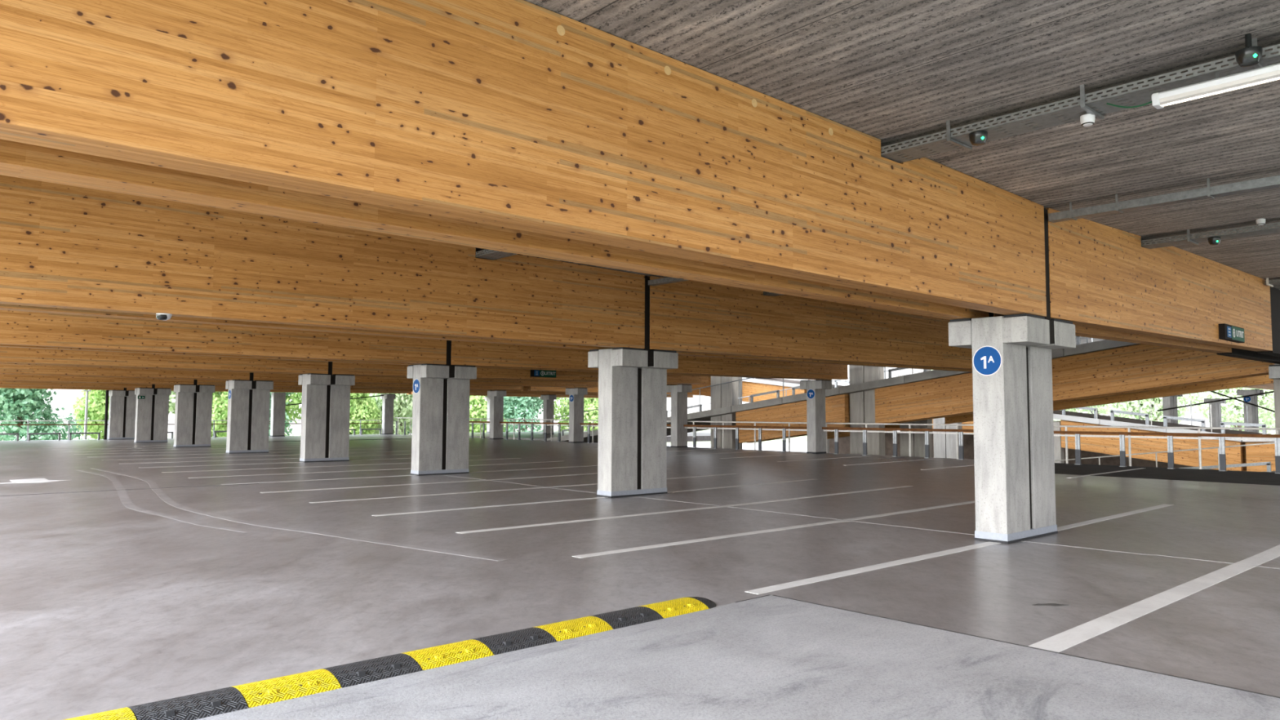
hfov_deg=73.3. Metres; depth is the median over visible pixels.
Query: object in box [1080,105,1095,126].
smoke detector
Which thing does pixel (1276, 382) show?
column
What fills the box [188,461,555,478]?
parking line
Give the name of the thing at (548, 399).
column
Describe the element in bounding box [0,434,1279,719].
floor
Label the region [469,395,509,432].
tree
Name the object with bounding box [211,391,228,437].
tree
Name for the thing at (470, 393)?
beam
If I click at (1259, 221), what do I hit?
smoke detector
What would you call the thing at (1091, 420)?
beam
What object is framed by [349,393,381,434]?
tree
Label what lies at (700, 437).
floor
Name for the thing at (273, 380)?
beam
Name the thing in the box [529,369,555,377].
exit sign
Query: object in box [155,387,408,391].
beam
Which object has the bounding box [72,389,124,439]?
tree
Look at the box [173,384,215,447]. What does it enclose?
concrete column
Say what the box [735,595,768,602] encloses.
trim
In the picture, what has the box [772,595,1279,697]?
trim
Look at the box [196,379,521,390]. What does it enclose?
beam
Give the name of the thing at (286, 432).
tree
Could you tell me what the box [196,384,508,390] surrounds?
beam
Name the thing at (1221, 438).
railing
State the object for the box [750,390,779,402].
guard
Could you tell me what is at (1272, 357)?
steel beam
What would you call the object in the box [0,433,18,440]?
guard
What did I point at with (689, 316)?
beam
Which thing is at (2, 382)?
beam
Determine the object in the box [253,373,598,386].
beam
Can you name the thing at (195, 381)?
plate
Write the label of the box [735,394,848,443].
beam
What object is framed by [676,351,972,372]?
beam
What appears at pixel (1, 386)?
beam
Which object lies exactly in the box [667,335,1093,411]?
ramp railing
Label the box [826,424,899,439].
beam
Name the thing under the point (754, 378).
ramp railing
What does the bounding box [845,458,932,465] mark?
parking line
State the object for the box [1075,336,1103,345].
ceiling
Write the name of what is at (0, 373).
beam
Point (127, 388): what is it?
beam
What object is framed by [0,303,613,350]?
beam
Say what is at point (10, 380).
beam
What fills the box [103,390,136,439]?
concrete column
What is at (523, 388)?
beam
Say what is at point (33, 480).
floor marking
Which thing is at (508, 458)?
parking line
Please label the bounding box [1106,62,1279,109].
lamp
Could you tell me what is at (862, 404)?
column
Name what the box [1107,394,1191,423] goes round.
tree
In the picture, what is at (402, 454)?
parking line
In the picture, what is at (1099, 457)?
ramp railing
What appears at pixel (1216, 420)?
concrete column
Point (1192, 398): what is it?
tree
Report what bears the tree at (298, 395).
on the ground at (802, 438)
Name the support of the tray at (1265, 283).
on the cable tray at (1271, 282)
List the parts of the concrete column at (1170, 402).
blade, blade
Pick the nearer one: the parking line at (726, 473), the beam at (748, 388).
the parking line at (726, 473)
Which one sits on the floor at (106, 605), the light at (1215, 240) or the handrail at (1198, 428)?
the handrail at (1198, 428)
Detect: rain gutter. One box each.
[648,276,688,285]
[1048,175,1279,222]
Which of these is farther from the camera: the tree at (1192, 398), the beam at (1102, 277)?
the tree at (1192, 398)
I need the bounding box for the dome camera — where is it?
[155,313,172,320]
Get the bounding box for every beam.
[0,0,1046,316]
[0,138,989,319]
[0,174,644,348]
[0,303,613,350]
[0,310,446,364]
[0,344,419,364]
[0,346,328,373]
[0,362,307,373]
[0,364,249,380]
[0,373,193,384]
[0,373,232,380]
[0,380,151,387]
[0,384,122,387]
[0,385,124,390]
[1,387,103,390]
[9,380,168,384]
[126,387,409,393]
[155,384,413,391]
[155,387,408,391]
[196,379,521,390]
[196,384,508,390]
[214,391,368,393]
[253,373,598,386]
[272,380,594,387]
[332,361,708,383]
[354,374,697,384]
[406,391,596,398]
[411,391,598,398]
[450,340,848,379]
[470,389,693,397]
[471,392,594,395]
[475,366,831,380]
[520,386,708,395]
[528,376,711,395]
[546,339,1135,441]
[648,275,972,369]
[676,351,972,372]
[707,381,806,402]
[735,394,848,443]
[742,377,1274,441]
[746,395,849,443]
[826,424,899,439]
[875,343,1275,423]
[889,373,1268,423]
[932,418,973,435]
[944,374,1273,423]
[993,312,1231,353]
[1045,208,1272,351]
[1060,419,1243,471]
[1216,286,1279,364]
[1241,383,1273,390]
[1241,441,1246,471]
[1245,441,1275,471]
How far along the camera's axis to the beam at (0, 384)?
42.50 m
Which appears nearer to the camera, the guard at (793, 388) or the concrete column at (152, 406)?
the guard at (793, 388)
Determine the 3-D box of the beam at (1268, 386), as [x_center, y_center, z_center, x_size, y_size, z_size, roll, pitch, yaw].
[39.043,1.598,54.454,22.000,0.400,0.300,3,-5,-42]
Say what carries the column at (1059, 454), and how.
on the floor
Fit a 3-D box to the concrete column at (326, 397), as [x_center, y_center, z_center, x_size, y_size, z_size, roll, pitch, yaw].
[-10.192,1.874,27.896,1.459,2.808,1.025,3,-5,-42]
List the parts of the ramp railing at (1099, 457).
handrail, post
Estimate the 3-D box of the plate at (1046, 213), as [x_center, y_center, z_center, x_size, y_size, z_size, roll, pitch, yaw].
[4.828,-1.200,11.296,0.139,1.420,1.008,3,-5,-42]
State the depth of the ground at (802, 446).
129.47 m
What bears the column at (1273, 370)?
on the floor at (106, 605)
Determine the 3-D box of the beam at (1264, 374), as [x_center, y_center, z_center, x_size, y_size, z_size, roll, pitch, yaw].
[14.186,0.772,29.597,0.285,3.045,12.860,3,-5,-42]
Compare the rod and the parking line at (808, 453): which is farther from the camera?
the rod
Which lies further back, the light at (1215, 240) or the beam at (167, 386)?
the beam at (167, 386)
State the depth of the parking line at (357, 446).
33.98 m
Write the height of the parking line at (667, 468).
0.032 m
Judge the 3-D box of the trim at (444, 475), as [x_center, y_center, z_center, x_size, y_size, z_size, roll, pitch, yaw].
[-2.818,2.769,19.324,0.127,0.002,6.901,3,-5,-41]
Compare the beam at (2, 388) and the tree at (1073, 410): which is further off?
the tree at (1073, 410)
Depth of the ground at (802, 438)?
163.71 m
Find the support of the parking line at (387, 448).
on the floor at (106, 605)
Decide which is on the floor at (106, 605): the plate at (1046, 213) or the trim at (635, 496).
the trim at (635, 496)
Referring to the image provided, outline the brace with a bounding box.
[1156,391,1274,412]
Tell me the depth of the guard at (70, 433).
48.05 m
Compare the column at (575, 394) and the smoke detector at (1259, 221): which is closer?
the smoke detector at (1259, 221)
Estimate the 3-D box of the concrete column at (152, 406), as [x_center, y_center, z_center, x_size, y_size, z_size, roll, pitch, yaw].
[-25.281,2.861,44.558,1.467,2.808,1.025,3,-5,-42]
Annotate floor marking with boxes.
[0,478,66,484]
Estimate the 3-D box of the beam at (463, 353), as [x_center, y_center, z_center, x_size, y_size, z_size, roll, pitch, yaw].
[1.570,-0.326,28.046,17.510,1.694,0.288,3,-5,-42]
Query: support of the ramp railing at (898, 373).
on the floor at (1060, 412)
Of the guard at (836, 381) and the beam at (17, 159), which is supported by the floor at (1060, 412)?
the guard at (836, 381)
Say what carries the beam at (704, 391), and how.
on the column
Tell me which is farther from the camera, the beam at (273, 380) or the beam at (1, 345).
the beam at (273, 380)
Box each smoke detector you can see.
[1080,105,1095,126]
[1255,217,1265,225]
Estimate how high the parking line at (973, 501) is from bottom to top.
0.032 m
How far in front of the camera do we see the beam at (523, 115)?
5.48 m
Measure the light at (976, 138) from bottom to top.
0.110 m
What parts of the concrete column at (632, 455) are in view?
blade, blade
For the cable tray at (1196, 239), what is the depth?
12.68 m
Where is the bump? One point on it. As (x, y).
(231, 699)
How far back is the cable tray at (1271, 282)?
18.07 m
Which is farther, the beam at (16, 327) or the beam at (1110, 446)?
the beam at (1110, 446)
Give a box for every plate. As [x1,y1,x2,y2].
[193,379,197,385]
[249,372,253,381]
[328,361,332,374]
[445,340,451,365]
[644,275,649,350]
[989,208,1050,319]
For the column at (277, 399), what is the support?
on the floor at (106, 605)
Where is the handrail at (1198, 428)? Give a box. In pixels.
[394,417,1279,469]
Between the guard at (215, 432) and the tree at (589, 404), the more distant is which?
the tree at (589, 404)
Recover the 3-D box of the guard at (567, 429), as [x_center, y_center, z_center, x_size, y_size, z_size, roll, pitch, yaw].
[-3.916,4.066,48.566,0.090,0.602,1.601,3,-5,-42]
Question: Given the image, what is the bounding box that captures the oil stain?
[1033,603,1068,606]
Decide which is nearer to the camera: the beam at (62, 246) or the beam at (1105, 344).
the beam at (62, 246)
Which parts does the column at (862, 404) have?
blade, blade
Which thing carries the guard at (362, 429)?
on the floor at (106, 605)
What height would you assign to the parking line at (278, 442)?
0.032 m
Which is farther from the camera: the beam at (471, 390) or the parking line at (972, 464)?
the beam at (471, 390)
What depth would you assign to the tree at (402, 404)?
77.52 m
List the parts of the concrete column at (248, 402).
blade, blade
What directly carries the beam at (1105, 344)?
attached to the floor at (708, 418)
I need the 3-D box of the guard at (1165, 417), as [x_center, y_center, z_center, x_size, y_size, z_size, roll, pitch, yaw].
[25.414,2.971,40.178,0.130,0.755,1.694,3,-5,-42]
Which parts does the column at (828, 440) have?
blade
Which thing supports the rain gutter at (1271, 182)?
attached to the ceiling at (891, 72)
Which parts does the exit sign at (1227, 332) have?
blue panel, green panel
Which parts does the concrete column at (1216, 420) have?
blade, blade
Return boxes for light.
[968,130,987,146]
[1207,236,1220,244]
[1235,33,1262,66]
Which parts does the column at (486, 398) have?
blade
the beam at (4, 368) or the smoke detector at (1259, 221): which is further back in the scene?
the beam at (4, 368)
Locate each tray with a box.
[475,38,1279,260]
[763,222,1279,296]
[1264,278,1279,287]
[1264,282,1279,285]
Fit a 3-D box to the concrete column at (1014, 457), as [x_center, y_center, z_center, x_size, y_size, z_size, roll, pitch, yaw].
[4.894,0.886,11.232,1.459,2.808,1.025,3,-5,-42]
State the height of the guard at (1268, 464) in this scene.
0.856 m
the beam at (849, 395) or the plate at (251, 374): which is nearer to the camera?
the plate at (251, 374)
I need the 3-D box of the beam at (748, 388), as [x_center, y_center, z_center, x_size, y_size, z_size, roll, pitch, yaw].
[6.274,2.075,61.081,0.285,2.993,13.500,3,-5,-42]
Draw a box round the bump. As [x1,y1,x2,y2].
[63,596,716,719]
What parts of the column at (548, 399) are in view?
blade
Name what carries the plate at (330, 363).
attached to the concrete column at (326, 397)
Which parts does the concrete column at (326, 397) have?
blade, blade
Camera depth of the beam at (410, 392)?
68.13 m
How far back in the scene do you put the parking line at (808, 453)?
30.99 m
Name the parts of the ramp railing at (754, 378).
post, post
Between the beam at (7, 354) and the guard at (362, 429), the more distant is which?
the guard at (362, 429)
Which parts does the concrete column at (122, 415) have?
blade, blade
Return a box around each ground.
[2,429,807,445]
[669,441,807,452]
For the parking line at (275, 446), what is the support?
on the floor at (106, 605)
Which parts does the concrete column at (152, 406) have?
blade, blade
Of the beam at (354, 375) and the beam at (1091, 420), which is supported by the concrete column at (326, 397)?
the beam at (354, 375)
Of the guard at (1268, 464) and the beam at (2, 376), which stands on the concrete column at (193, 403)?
the beam at (2, 376)
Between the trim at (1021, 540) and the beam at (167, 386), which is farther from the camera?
the beam at (167, 386)
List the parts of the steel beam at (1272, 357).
plate, plate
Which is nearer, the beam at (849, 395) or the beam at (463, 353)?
the beam at (463, 353)
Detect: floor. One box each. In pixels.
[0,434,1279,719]
[408,431,711,443]
[562,343,1141,442]
[745,377,1267,434]
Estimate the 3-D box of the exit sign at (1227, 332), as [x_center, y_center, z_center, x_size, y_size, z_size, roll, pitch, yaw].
[11.168,-0.498,16.224,1.300,0.280,0.109,3,-5,-42]
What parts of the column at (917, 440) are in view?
blade, blade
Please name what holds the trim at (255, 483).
on the floor at (106, 605)
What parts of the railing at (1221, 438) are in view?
timber rail, post, post, timber rail, flat rail, post, post, post, timber rail, post, post, post, timber rail, flat rail, post, post, post, post, post, timber rail, flat rail, post, post, post, post, flat rail, timber rail, post, post, post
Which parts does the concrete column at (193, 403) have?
blade, blade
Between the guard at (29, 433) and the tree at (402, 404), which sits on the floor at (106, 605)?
the guard at (29, 433)
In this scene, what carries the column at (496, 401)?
on the floor at (106, 605)
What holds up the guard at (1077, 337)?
on the floor at (708, 418)
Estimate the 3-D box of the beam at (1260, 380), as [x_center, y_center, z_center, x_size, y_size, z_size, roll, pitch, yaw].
[17.636,0.982,32.708,0.285,3.045,12.860,3,-5,-42]
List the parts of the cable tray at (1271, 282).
rail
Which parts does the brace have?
rod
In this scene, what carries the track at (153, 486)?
on the floor at (106, 605)
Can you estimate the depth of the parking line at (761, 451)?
32.78 m
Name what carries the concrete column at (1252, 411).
on the floor
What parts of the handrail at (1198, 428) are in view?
post, post, post, post, handrail, post, post, post, post, post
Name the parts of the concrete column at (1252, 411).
blade, blade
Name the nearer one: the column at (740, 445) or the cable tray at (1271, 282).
the cable tray at (1271, 282)
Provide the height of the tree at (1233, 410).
11.919 m
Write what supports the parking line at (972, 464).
on the floor at (106, 605)
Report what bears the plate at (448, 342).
attached to the concrete column at (440, 440)
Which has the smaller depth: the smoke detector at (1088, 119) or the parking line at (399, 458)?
the smoke detector at (1088, 119)
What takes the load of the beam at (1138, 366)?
attached to the column at (1276, 382)
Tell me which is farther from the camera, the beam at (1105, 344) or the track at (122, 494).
the beam at (1105, 344)
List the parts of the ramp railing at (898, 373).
post, post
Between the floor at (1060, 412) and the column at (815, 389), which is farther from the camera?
the floor at (1060, 412)
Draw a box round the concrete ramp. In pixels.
[195,595,1279,719]
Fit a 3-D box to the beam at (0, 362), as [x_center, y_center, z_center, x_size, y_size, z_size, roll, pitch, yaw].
[-15.474,-0.541,23.760,13.245,1.446,0.288,3,-5,-42]
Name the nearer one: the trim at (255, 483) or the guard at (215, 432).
the trim at (255, 483)
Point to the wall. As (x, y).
(968, 440)
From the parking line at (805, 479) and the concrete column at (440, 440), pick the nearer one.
the parking line at (805, 479)
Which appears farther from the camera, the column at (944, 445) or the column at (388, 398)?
the column at (388, 398)
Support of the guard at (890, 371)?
on the floor at (708, 418)
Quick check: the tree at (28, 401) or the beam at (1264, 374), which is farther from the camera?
the tree at (28, 401)
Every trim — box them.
[0,483,259,496]
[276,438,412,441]
[444,475,595,493]
[635,496,973,534]
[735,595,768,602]
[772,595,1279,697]
[1021,540,1279,568]
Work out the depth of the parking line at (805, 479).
15.16 m
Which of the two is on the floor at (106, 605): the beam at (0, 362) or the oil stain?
the oil stain
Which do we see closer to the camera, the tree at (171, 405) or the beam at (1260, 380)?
the beam at (1260, 380)
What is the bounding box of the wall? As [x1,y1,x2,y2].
[829,433,1216,470]
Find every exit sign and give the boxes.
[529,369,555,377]
[1218,323,1244,342]
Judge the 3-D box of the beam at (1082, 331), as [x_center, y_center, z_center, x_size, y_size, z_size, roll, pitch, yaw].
[8.810,-1.081,15.396,11.260,1.670,0.288,3,-5,-42]
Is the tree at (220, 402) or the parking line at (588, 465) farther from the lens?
the tree at (220, 402)
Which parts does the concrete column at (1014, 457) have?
blade, blade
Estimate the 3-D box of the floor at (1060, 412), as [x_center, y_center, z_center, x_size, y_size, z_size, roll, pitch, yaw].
[15.882,2.204,54.987,6.600,4.849,39.400,3,-5,-42]
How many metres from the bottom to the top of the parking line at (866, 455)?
0.038 m
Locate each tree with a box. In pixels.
[0,387,83,440]
[0,388,42,440]
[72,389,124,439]
[93,391,175,439]
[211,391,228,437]
[268,391,293,435]
[284,392,302,435]
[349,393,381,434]
[368,393,413,435]
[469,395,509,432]
[503,396,542,431]
[553,397,598,431]
[1053,408,1076,421]
[1069,403,1136,417]
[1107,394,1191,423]
[1183,390,1274,433]
[1200,386,1275,434]
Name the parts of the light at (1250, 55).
stem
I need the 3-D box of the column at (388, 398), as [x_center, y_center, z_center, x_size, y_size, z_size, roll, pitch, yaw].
[-17.617,3.780,60.082,0.677,2.814,1.025,3,-5,-42]
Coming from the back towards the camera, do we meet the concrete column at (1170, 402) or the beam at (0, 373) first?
the concrete column at (1170, 402)
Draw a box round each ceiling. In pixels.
[475,0,1279,294]
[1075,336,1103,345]
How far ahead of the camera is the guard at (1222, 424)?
38.41 m
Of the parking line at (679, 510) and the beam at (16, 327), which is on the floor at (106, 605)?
the parking line at (679, 510)
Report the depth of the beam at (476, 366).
28.35 m
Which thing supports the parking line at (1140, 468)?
on the floor at (106, 605)
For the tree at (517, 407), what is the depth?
86.76 m
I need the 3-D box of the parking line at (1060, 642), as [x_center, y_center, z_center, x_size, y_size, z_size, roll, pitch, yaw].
[6.762,2.170,9.420,11.100,0.032,0.210,3,-5,-42]
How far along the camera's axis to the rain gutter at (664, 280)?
16.18 m
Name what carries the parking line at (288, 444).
on the floor at (106, 605)
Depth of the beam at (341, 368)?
31.80 m
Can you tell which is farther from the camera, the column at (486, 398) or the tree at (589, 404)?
the tree at (589, 404)
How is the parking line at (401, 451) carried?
on the floor at (106, 605)
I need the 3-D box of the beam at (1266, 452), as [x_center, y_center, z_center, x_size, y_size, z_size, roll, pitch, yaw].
[31.403,3.833,33.093,0.285,1.805,13.500,3,-5,-42]
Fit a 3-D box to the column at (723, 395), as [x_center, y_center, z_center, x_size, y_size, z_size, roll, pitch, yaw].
[3.941,3.464,40.221,0.420,7.900,1.350,3,-5,-42]
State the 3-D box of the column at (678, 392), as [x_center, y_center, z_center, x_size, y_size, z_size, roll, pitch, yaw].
[1.760,2.511,38.678,0.677,2.814,1.025,3,-5,-42]
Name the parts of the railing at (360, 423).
post, post, timber rail, handrail, post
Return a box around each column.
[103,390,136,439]
[133,387,171,442]
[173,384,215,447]
[225,379,273,453]
[269,392,285,436]
[297,373,355,462]
[380,393,395,434]
[407,363,476,475]
[484,395,490,432]
[487,390,506,439]
[540,394,556,434]
[565,387,587,443]
[587,346,678,497]
[666,384,692,447]
[711,376,737,448]
[737,377,742,448]
[800,379,831,453]
[807,379,829,453]
[848,364,884,455]
[898,368,933,457]
[932,364,1279,458]
[948,313,1075,543]
[1053,421,1064,462]
[1162,394,1182,423]
[1204,398,1226,426]
[1236,389,1263,432]
[1268,364,1279,379]
[1273,363,1279,434]
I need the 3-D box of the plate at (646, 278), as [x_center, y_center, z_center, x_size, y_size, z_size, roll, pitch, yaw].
[-0.201,-0.871,16.851,0.139,1.420,1.008,3,-5,-42]
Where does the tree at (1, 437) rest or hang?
on the ground at (802, 438)
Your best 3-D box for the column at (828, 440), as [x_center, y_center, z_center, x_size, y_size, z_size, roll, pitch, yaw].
[11.547,4.465,55.621,0.420,7.900,1.350,3,-5,-42]
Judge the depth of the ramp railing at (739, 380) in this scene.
39.10 m
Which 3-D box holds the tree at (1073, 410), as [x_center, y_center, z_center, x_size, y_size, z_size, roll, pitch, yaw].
[46.899,5.225,98.834,7.648,11.919,8.110,-3,-5,39]
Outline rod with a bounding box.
[285,395,383,405]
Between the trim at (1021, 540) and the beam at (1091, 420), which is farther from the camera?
the beam at (1091, 420)
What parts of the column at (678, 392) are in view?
blade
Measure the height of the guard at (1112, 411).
0.755 m
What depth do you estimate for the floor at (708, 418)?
41.40 m
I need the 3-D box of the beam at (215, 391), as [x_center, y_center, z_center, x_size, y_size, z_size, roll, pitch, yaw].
[-23.334,1.304,55.556,17.510,1.694,0.288,3,-5,-42]
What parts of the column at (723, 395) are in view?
blade, blade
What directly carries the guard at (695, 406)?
on the floor at (708, 418)
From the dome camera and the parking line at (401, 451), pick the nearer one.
the dome camera
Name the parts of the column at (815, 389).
blade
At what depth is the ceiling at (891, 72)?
6.83 m
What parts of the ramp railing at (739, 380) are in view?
handrail, post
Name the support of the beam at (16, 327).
on the concrete column at (440, 440)
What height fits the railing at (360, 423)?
1.182 m
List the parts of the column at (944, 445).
blade, blade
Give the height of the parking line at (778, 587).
0.032 m
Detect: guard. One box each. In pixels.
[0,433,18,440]
[27,432,60,440]
[69,432,100,439]
[213,431,226,437]
[360,428,381,435]
[561,428,568,435]
[687,404,702,411]
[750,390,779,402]
[791,386,799,395]
[834,380,849,387]
[888,368,926,377]
[1062,406,1097,418]
[1075,336,1081,344]
[1110,409,1149,424]
[1163,415,1205,431]
[1177,462,1271,471]
[1220,422,1266,434]
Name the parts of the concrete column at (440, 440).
blade, blade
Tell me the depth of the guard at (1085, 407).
43.22 m
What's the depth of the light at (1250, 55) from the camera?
6.04 m
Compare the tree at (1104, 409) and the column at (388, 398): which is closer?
the column at (388, 398)
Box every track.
[78,470,255,532]
[91,467,507,560]
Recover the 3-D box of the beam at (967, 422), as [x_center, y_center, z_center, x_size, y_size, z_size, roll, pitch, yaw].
[16.190,3.168,50.010,0.285,2.946,13.100,3,-5,-42]
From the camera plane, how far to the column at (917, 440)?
37.88 m
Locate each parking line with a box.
[47,442,284,448]
[66,446,282,452]
[71,444,294,449]
[75,446,364,454]
[97,448,387,457]
[104,450,408,460]
[128,453,410,463]
[145,457,408,467]
[161,457,515,472]
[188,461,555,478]
[221,465,597,484]
[260,468,670,493]
[308,473,736,502]
[372,479,815,515]
[456,485,913,533]
[572,500,974,558]
[676,450,761,455]
[719,453,812,458]
[744,503,1173,594]
[777,455,871,462]
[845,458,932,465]
[923,464,974,470]
[1027,544,1279,652]
[1069,467,1146,478]
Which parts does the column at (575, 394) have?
blade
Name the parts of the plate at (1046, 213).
plate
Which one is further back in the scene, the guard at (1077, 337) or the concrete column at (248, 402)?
the concrete column at (248, 402)
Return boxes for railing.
[0,419,382,440]
[395,421,1279,473]
[555,337,1088,417]
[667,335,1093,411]
[754,377,1212,431]
[897,373,1248,431]
[1054,442,1275,470]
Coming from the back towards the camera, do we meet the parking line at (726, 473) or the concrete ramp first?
the parking line at (726, 473)
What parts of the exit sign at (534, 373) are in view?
blue panel, green panel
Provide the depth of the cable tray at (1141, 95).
7.25 m
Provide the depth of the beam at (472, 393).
59.76 m
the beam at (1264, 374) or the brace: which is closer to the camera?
the beam at (1264, 374)

